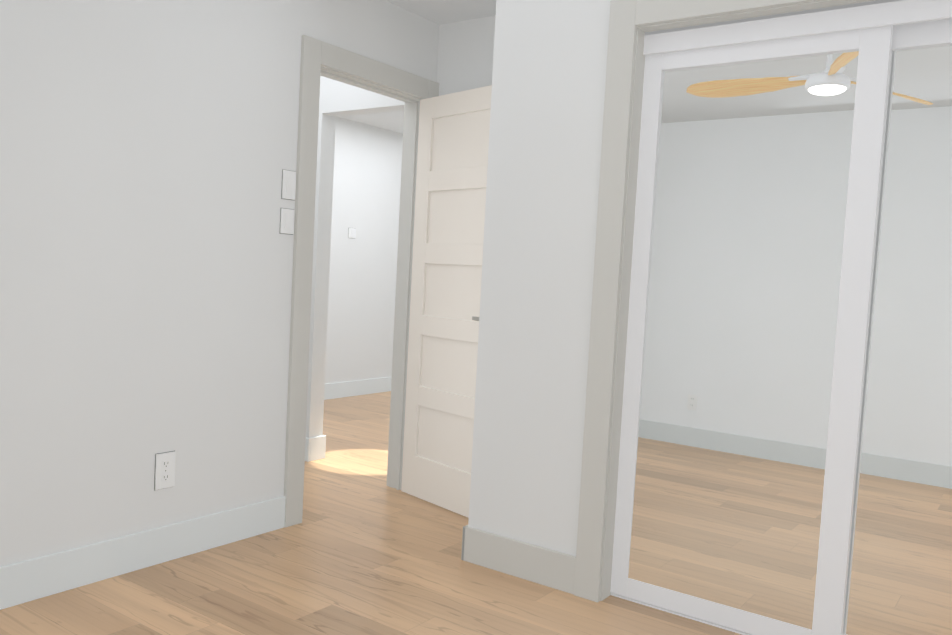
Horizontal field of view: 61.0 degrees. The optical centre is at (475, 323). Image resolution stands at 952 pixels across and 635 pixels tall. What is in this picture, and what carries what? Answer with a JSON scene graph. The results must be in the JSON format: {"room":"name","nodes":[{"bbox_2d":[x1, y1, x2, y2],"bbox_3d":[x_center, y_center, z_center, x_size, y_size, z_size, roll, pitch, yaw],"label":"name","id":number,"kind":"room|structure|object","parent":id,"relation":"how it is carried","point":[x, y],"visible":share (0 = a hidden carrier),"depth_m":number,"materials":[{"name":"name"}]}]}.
{"room":"empty bedroom","nodes":[
{"label":"empty bedroom","id":0,"kind":"room"},
{"bbox_2d":[0,0,438,565],"bbox_3d":[-1.476,-0.300,2.658,0.120,2.440,4.280,6,4,35],"label":"wall","id":1,"kind":"structure","parent":0,"point":[148,151],"depth_m":2.95,"materials":[{"name":"paint"}]},
{"bbox_2d":[0,496,285,609],"bbox_3d":[-1.682,0.858,2.409,0.016,0.140,2.870,6,4,35],"label":"baseboard","id":2,"kind":"structure","parent":1,"relation":"attached to","point":[25,581],"depth_m":2.98,"materials":[{"name":"white wood"}]},
{"bbox_2d":[154,451,175,490],"bbox_3d":[-1.182,0.557,3.077,0.009,0.140,0.085,6,4,35],"label":"outlet","id":3,"kind":"object","parent":1,"relation":"attached to","point":[164,476],"visible":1,"depth_m":3.07,"materials":[{"name":"white plastic"}]},
{"bbox_2d":[279,208,293,234],"bbox_3d":[-0.807,-0.440,3.465,0.012,0.110,0.075,6,4,35],"label":"switch plate","id":4,"kind":"object","parent":1,"relation":"attached to","point":[286,221],"visible":1,"depth_m":3.46,"materials":[{"name":"white plastic"}]},
{"bbox_2d":[281,169,295,200],"bbox_3d":[-0.798,-0.594,3.457,0.012,0.125,0.075,6,4,35],"label":"switch plate","id":5,"kind":"object","parent":1,"relation":"attached to","point":[288,189],"visible":1,"depth_m":3.45,"materials":[{"name":"white plastic"}]},
{"bbox_2d":[284,35,438,527],"bbox_3d":[-0.577,-0.181,3.939,0.160,2.140,0.945,6,4,35],"label":"door frame","id":6,"kind":"structure","parent":1,"relation":"attached to","point":[316,54],"depth_m":3.61,"materials":[{"name":"white wood"}]},
{"bbox_2d":[401,85,491,517],"bbox_3d":[-0.087,-0.103,3.917,0.127,2.023,0.740,0,5,-42],"label":"door leaf","id":7,"kind":"structure","parent":1,"relation":"in","point":[452,165],"depth_m":3.97,"materials":[{"name":"white wood"}]},
{"bbox_2d":[325,117,402,383],"bbox_3d":[-1.331,-0.561,6.982,0.120,2.440,3.200,6,4,35],"label":"wall","id":8,"kind":"structure","parent":0,"point":[363,263],"depth_m":7.28,"materials":[{"name":"paint"}]},
{"bbox_2d":[348,228,355,237],"bbox_3d":[-1.096,-0.805,7.165,0.012,0.090,0.090,6,4,35],"label":"thermostat","id":9,"kind":"object","parent":8,"relation":"attached to","point":[351,232],"visible":1,"depth_m":7.16,"materials":[{"name":"white plastic"}]},
{"bbox_2d":[324,376,391,399],"bbox_3d":[-1.340,0.591,7.010,0.016,0.140,2.970,6,4,35],"label":"baseboard","id":10,"kind":"structure","parent":8,"relation":"attached to","point":[375,385],"depth_m":7.36,"materials":[{"name":"white wood"}]},
{"bbox_2d":[0,391,741,634],"bbox_3d":[-0.160,0.959,3.635,6.130,0.050,7.350,6,4,35],"label":"floor","id":11,"kind":"structure","parent":0,"point":[362,548],"depth_m":2.94,"materials":[{"name":"brown wood"}]},
{"bbox_2d":[306,15,495,437],"bbox_3d":[0.269,-0.288,3.963,6.010,2.440,0.130,6,4,35],"label":"wall","id":12,"kind":"structure","parent":0,"point":[337,98],"depth_m":4.67,"materials":[{"name":"paint"}]},
{"bbox_2d":[305,437,315,461],"bbox_3d":[-1.169,0.730,4.923,0.446,0.140,0.022,6,4,35],"label":"baseboard","id":13,"kind":"structure","parent":12,"relation":"attached to","point":[310,443],"depth_m":4.80,"materials":[{"name":"white wood"}]},
{"bbox_2d":[316,435,325,459],"bbox_3d":[-1.554,0.683,5.335,1.556,0.140,0.049,6,4,35],"label":"baseboard","id":14,"kind":"structure","parent":12,"relation":"attached to","point":[320,440],"depth_m":4.87,"materials":[{"name":"white wood"}]},
{"bbox_2d":[338,0,495,133],"bbox_3d":[-0.027,-1.523,3.481,6.130,0.050,7.350,6,4,35],"label":"ceiling","id":15,"kind":"structure","parent":0,"point":[439,12],"depth_m":4.00,"materials":[{"name":"paint"}]},
{"bbox_2d":[468,0,610,555],"bbox_3d":[1.304,-0.157,2.735,2.650,2.440,0.693,6,4,35],"label":"wall","id":16,"kind":"structure","parent":0,"point":[546,121],"depth_m":3.07,"materials":[{"name":"paint"}]},
{"bbox_2d":[461,526,463,560],"bbox_3d":[0.149,0.884,3.562,0.016,0.140,0.689,6,4,35],"label":"baseboard","id":17,"kind":"structure","parent":16,"relation":"attached to","point":[462,555],"depth_m":3.28,"materials":[{"name":"white wood"}]},
{"bbox_2d":[464,525,575,593],"bbox_3d":[0.178,0.913,3.128,0.475,0.140,0.016,6,4,35],"label":"baseboard","id":18,"kind":"structure","parent":16,"relation":"attached to","point":[554,569],"depth_m":3.12,"materials":[{"name":"white wood"}]},
{"bbox_2d":[574,0,819,601],"bbox_3d":[1.127,-0.002,2.427,1.733,2.151,0.020,6,4,35],"label":"trim","id":19,"kind":"structure","parent":16,"relation":"attached to","point":[627,18],"depth_m":2.88,"materials":[{"name":"white wood"}]},
{"bbox_2d":[600,0,875,600],"bbox_3d":[1.165,0.041,2.487,1.555,2.062,0.120,6,4,35],"label":"door frame","id":20,"kind":"structure","parent":16,"relation":"attached to","point":[634,142],"depth_m":2.89,"materials":[{"name":"white wood"}]},
{"bbox_2d":[610,25,892,634],"bbox_3d":[0.873,0.037,2.729,0.812,1.984,0.030,6,4,35],"label":"mirrored closet door","id":21,"kind":"structure","parent":16,"relation":"in","point":[757,193],"depth_m":2.69,"materials":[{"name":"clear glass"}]},
{"bbox_2d":[611,0,951,634],"bbox_3d":[1.191,0.048,2.524,1.525,2.047,0.100,6,4,35],"label":"door track","id":22,"kind":"structure","parent":16,"relation":"attached to","point":[863,15],"depth_m":2.57,"materials":[{"name":"white metal"}]},
{"bbox_2d":[843,18,951,634],"bbox_3d":[1.483,0.094,2.347,0.810,1.984,0.030,6,4,35],"label":"mirrored closet door","id":23,"kind":"structure","parent":16,"relation":"in","point":[899,579],"depth_m":2.46,"materials":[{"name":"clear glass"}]}
]}

